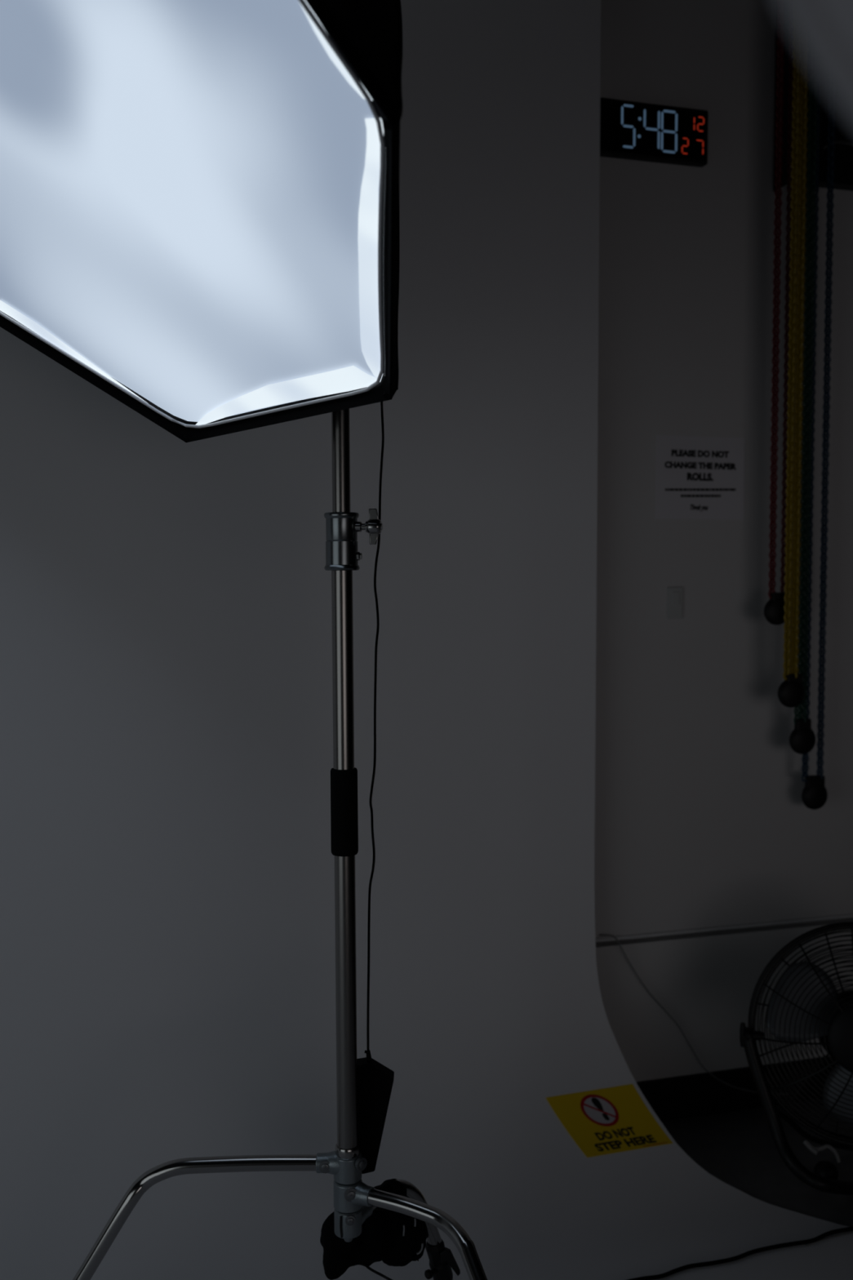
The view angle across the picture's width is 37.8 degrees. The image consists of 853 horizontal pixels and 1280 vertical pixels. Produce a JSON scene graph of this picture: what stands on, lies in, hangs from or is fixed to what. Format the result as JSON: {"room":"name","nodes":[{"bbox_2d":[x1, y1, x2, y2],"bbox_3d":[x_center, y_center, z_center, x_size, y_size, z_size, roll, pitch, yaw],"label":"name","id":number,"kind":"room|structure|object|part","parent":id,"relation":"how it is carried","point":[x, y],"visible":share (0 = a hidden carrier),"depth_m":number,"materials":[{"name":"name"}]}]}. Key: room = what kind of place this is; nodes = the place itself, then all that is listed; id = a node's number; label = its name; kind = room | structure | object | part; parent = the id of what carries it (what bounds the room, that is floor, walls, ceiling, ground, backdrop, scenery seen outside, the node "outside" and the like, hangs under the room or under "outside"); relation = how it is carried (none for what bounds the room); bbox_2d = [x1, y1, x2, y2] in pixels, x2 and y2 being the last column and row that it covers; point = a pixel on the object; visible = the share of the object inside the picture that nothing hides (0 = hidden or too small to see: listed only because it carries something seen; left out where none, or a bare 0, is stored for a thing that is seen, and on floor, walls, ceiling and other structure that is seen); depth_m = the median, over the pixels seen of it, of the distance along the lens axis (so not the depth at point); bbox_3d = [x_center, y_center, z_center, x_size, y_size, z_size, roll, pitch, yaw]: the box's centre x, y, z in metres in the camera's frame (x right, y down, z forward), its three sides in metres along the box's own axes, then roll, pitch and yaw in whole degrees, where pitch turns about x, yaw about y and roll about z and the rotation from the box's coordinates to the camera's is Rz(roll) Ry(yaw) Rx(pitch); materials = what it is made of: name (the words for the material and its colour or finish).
{"room":"studio","nodes":[
{"label":"studio","id":0,"kind":"room"},
{"bbox_2d":[594,0,852,1081],"bbox_3d":[-0.375,-0.562,2.868,11.000,3.600,0.201,-1,3,-17],"label":"wall","id":1,"kind":"structure","parent":0,"point":[702,819],"depth_m":3.12,"materials":[{"name":"grey paint"}]},
{"bbox_2d":[600,97,708,167],"bbox_3d":[0.489,-1.219,2.977,0.404,0.130,0.030,-1,3,-17],"label":"wall clock","id":2,"kind":"object","parent":1,"relation":"attached to","point":[629,130],"visible":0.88,"depth_m":2.98,"materials":[{"name":"black plastic"}]},
{"bbox_2d":[666,586,683,618],"bbox_3d":[0.619,-0.092,3.093,0.043,0.080,0.008,-1,3,-17],"label":"wall plate","id":3,"kind":"object","parent":1,"relation":"attached to","point":[674,594],"visible":1,"depth_m":3.09,"materials":[{"name":"grey plastic"}]},
{"bbox_2d":[600,934,789,1094],"bbox_3d":[0.689,0.961,3.172,0.547,0.474,0.014,-1,3,-18],"label":"cord","id":4,"kind":"object","parent":1,"relation":"attached to","point":[652,996],"visible":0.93,"depth_m":3.15,"materials":[{"name":"grey plastic"}]},
{"bbox_2d":[655,435,745,519],"bbox_3d":[0.683,-0.403,3.099,0.248,0.205,0.002,-1,3,-17],"label":"paper notice","id":5,"kind":"object","parent":1,"relation":"attached to","point":[697,477],"visible":1,"depth_m":3.10,"materials":[{"name":"grey paper"}]},
{"bbox_2d":[665,488,736,497],"bbox_3d":[0.684,-0.367,3.101,0.198,0.025,0.001,-1,3,-17],"label":"print","id":6,"kind":"object","parent":5,"relation":"attached to","point":[669,492],"depth_m":3.10,"materials":[{"name":"black"}]},
{"bbox_2d":[595,913,852,942],"bbox_3d":[-0.353,0.754,2.872,11.000,0.009,0.068,-1,3,-17],"label":"trim","id":7,"kind":"structure","parent":1,"relation":"attached to","point":[848,915],"depth_m":3.18,"materials":[{"name":"grey paint"}]},
{"bbox_2d":[635,1055,838,1121],"bbox_3d":[-0.346,1.188,2.874,11.000,0.106,0.018,-1,3,-17],"label":"baseboard","id":8,"kind":"structure","parent":1,"relation":"attached to","point":[692,1095],"depth_m":3.20,"materials":[{"name":"black paint"}]},
{"bbox_2d":[773,0,852,191],"bbox_3d":[1.356,-1.624,3.083,1.032,1.004,0.298,-1,3,-17],"label":"bracket","id":9,"kind":"object","parent":1,"relation":"attached to","point":[843,132],"visible":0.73,"depth_m":3.10,"materials":[{"name":"black metal"}]},
{"bbox_2d":[764,0,794,625],"bbox_3d":[0.863,-0.894,3.019,0.068,1.718,0.022,-1,3,-17],"label":"chain","id":10,"kind":"object","parent":9,"relation":"hanging from","point":[774,611],"visible":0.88,"depth_m":3.02,"materials":[{"name":"red plastic"}]},
{"bbox_3d":[0.849,-0.927,3.013,0.017,1.653,0.017,2,4,28],"label":"chain","id":11,"kind":"part","parent":10,"relation":"part of","materials":[{"name":"black plastic"}]},
{"bbox_3d":[0.881,-0.927,3.023,0.017,1.653,0.017,2,4,28],"label":"chain","id":12,"kind":"part","parent":10,"relation":"part of","materials":[{"name":"red plastic"}]},
{"bbox_3d":[0.878,-1.622,3.056,0.001,1.004,0.068,-1,3,-17],"label":"plate","id":13,"kind":"part","parent":9,"relation":"part of","materials":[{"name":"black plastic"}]},
{"bbox_2d":[777,31,808,707],"bbox_3d":[0.895,-0.794,3.003,0.071,1.922,0.023,-1,3,-17],"label":"chain","id":14,"kind":"object","parent":9,"relation":"hanging from","point":[791,692],"visible":0.94,"depth_m":3.01,"materials":[{"name":"yellow plastic"}]},
{"bbox_3d":[0.883,-0.827,2.998,0.018,1.855,0.018,2,4,28],"label":"chain","id":15,"kind":"part","parent":14,"relation":"part of","materials":[{"name":"black plastic"}]},
{"bbox_3d":[0.903,-0.827,3.004,0.018,1.855,0.018,2,4,28],"label":"chain","id":16,"kind":"part","parent":14,"relation":"part of","materials":[{"name":"yellow plastic"}]},
{"bbox_2d":[789,72,817,754],"bbox_3d":[0.940,-0.735,3.058,0.071,2.045,0.022,-1,3,-17],"label":"chain","id":17,"kind":"object","parent":9,"relation":"hanging from","point":[802,738],"visible":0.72,"depth_m":3.06,"materials":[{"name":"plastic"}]},
{"bbox_3d":[0.925,-0.772,3.051,0.017,1.971,0.017,2,4,28],"label":"chain","id":18,"kind":"part","parent":17,"relation":"part of","materials":[{"name":"black plastic"}]},
{"bbox_3d":[0.942,-0.772,3.056,0.017,1.971,0.017,2,4,28],"label":"chain","id":19,"kind":"part","parent":17,"relation":"part of","materials":[{"name":"green plastic"}]},
{"bbox_3d":[0.924,-1.368,2.954,0.012,0.040,0.280,-1,3,-17],"label":"arm","id":20,"kind":"part","parent":9,"relation":"part of","materials":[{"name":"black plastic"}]},
{"bbox_2d":[801,72,835,809],"bbox_3d":[0.986,-0.665,3.107,0.076,2.196,0.022,-1,3,-17],"label":"chain","id":21,"kind":"object","parent":9,"relation":"hanging from","point":[814,794],"visible":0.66,"depth_m":3.12,"materials":[{"name":"blue plastic"}]},
{"bbox_3d":[0.960,-0.700,3.097,0.017,2.124,0.017,2,4,28],"label":"chain","id":22,"kind":"part","parent":21,"relation":"part of","materials":[{"name":"black plastic"}]},
{"bbox_3d":[1.002,-0.701,3.110,0.017,2.124,0.017,2,4,28],"label":"chain","id":23,"kind":"part","parent":21,"relation":"part of","materials":[{"name":"blue plastic"}]},
{"bbox_2d":[661,1098,852,1226],"bbox_3d":[0.703,1.490,-0.496,11.000,0.120,7.476,-1,3,-17],"label":"floor","id":24,"kind":"structure","parent":0,"point":[738,1148],"depth_m":2.97,"materials":[{"name":"grey concrete"}]},
{"bbox_2d":[0,0,852,1279],"bbox_3d":[-0.983,-0.418,0.406,7.577,3.590,4.030,-1,3,-17],"label":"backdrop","id":25,"kind":"structure","parent":24,"relation":"on","point":[167,940],"depth_m":2.76,"materials":[{"name":"white paper"}]},
{"bbox_2d":[72,32,487,1279],"bbox_3d":[-0.197,0.112,1.777,0.848,2.368,0.811,-1,3,-17],"label":"stand","id":26,"kind":"object","parent":25,"relation":"on","point":[355,1201],"visible":0.91,"depth_m":2.04,"materials":[{"name":"grey metal"}]},
{"bbox_3d":[-0.432,1.061,2.082,0.542,0.401,0.047,0,3,-4],"label":"leg","id":27,"kind":"part","parent":26,"relation":"part of","materials":[{"name":"silver metal"}]},
{"bbox_2d":[320,1178,427,1279],"bbox_3d":[-0.081,1.032,2.195,0.196,0.190,0.116,-2,4,-31],"label":"sandbag","id":28,"kind":"object","parent":26,"relation":"hanging from","point":[394,1238],"visible":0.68,"depth_m":2.18,"materials":[{"name":"black fabric"}]},
{"bbox_3d":[-0.084,-0.183,2.012,0.022,0.058,0.025,0,3,9],"label":"locking knob","id":29,"kind":"part","parent":26,"relation":"part of","materials":[{"name":"silver metal"}]},
{"bbox_2d":[356,1049,394,1173],"bbox_3d":[-0.091,0.801,2.122,0.072,0.206,0.044,0,3,0],"label":"power adapter","id":30,"kind":"object","parent":26,"relation":"hanging from","point":[375,1079],"visible":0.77,"depth_m":2.10,"materials":[{"name":"black plastic"}]},
{"bbox_2d":[366,401,384,1052],"bbox_3d":[-0.086,0.106,2.108,0.017,1.184,0.071,1,3,16],"label":"power cable","id":31,"kind":"object","parent":26,"relation":"attached to","point":[381,402],"visible":0.93,"depth_m":2.11,"materials":[{"name":"black rubber"}]},
{"bbox_3d":[-0.028,1.099,2.220,0.034,0.305,0.271,3,4,41],"label":"leg","id":32,"kind":"part","parent":26,"relation":"part of","materials":[{"name":"silver metal"}]},
{"bbox_3d":[0.097,1.099,1.853,0.092,0.358,0.612,-2,4,-35],"label":"leg","id":33,"kind":"part","parent":26,"relation":"part of","materials":[{"name":"silver metal"}]},
{"bbox_2d":[424,1239,460,1279],"bbox_3d":[0.024,1.140,2.275,0.062,0.102,0.069,-1,3,-17],"label":"clamp","id":34,"kind":"object","parent":26,"relation":"attached to","point":[442,1260],"visible":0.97,"depth_m":2.26,"materials":[{"name":"black plastic"}]},
{"bbox_3d":[0.011,1.151,2.264,0.028,0.016,0.016,-2,4,-37],"label":"knob","id":35,"kind":"part","parent":34,"relation":"part of","materials":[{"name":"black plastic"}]},
{"bbox_3d":[0.043,1.127,2.256,0.037,0.047,0.013,0,3,3],"label":"lever","id":36,"kind":"part","parent":34,"relation":"part of","materials":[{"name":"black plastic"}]},
{"bbox_3d":[-0.103,-1.222,2.091,0.294,0.333,0.255,-1,3,-17],"label":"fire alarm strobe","id":37,"kind":"object","parent":26,"relation":"attached to","visible":0},
{"bbox_2d":[0,0,402,442],"bbox_3d":[-0.414,-0.740,1.679,0.877,0.863,0.966,-1,3,-17],"label":"softbox","id":38,"kind":"object","parent":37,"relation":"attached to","point":[199,199],"visible":1,"depth_m":1.68,"materials":[{"name":"grey fabric"}]},
{"bbox_2d":[363,1263,392,1279],"bbox_3d":[0.024,1.179,2.271,0.324,0.204,0.150,-3,4,-39],"label":"cord","id":39,"kind":"object","parent":25,"relation":"on","point":[366,1265],"visible":1,"depth_m":2.17,"materials":[{"name":"black plastic"}]},
{"bbox_2d":[545,1084,672,1157],"bbox_3d":[0.425,1.117,2.896,0.275,0.105,0.112,-1,3,-17],"label":"sign","id":40,"kind":"object","parent":25,"relation":"on","point":[615,1119],"visible":1,"depth_m":2.90,"materials":[{"name":"yellow plastic"}]},
{"bbox_2d":[626,1226,852,1279],"bbox_3d":[0.436,1.259,2.375,1.173,0.008,0.212,-2,4,-35],"label":"cable","id":41,"kind":"object","parent":25,"relation":"on","point":[824,1235],"visible":1,"depth_m":2.52,"materials":[{"name":"black rubber"}]},
{"bbox_2d":[805,1231,852,1245],"bbox_3d":[0.882,1.249,2.614,0.209,0.003,0.009,-1,3,-21],"label":"wire","id":42,"kind":"object","parent":25,"relation":"on","point":[850,1232],"visible":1,"depth_m":2.60,"materials":[{"name":"grey"}]},
{"bbox_3d":[0.439,0.510,0.180,0.612,1.748,0.585,-1,3,-17],"label":"stand","id":43,"kind":"object","parent":25,"relation":"on","visible":0},
{"bbox_2d":[777,0,852,120],"bbox_3d":[0.231,-0.236,0.255,0.342,0.335,0.073,2,4,27],"label":"disc","id":44,"kind":"object","parent":43,"relation":"attached to","point":[824,28],"visible":1,"depth_m":0.34,"materials":[{"name":"grey fabric"}]},
{"bbox_2d":[739,921,852,1195],"bbox_3d":[0.967,0.945,2.776,0.483,0.604,0.359,-1,3,-17],"label":"floor fan","id":45,"kind":"object","parent":24,"relation":"on","point":[806,1004],"visible":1,"depth_m":2.80,"materials":[{"name":"black metal"}]},
{"bbox_3d":[0.729,0.889,2.799,0.047,0.053,0.034,1,3,10],"label":"tilt knob","id":46,"kind":"part","parent":45,"relation":"part of","materials":[{"name":"black plastic"}]},
{"bbox_2d":[754,927,852,1142],"bbox_3d":[0.971,0.882,2.780,0.426,0.471,0.230,-1,3,-17],"label":"grille","id":47,"kind":"object","parent":45,"relation":"attached to","point":[806,1004],"depth_m":2.80,"materials":[{"name":"black metal"}]},
{"bbox_3d":[0.861,0.821,2.823,0.179,0.165,0.077,0,3,9],"label":"blade","id":48,"kind":"part","parent":45,"relation":"part of","materials":[{"name":"silver metal"}]},
{"bbox_3d":[0.996,0.891,2.853,0.178,0.168,0.223,-1,3,-17],"label":"motor","id":49,"kind":"part","parent":45,"relation":"part of","materials":[{"name":"black plastic"}]},
{"bbox_3d":[0.990,1.007,2.785,0.193,0.164,0.036,2,4,27],"label":"blade","id":50,"kind":"part","parent":45,"relation":"part of","materials":[{"name":"silver metal"}]},
{"bbox_2d":[803,1139,841,1180],"bbox_3d":[0.906,1.194,2.842,0.058,0.091,0.076,-2,4,-26],"label":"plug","id":51,"kind":"object","parent":24,"relation":"on","point":[826,1169],"visible":0.89,"depth_m":2.83,"materials":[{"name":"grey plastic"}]},
{"bbox_3d":[0.904,1.169,2.845,0.083,0.042,0.026,1,3,13],"label":"cord","id":52,"kind":"part","parent":51,"relation":"part of","materials":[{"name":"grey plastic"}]}
]}

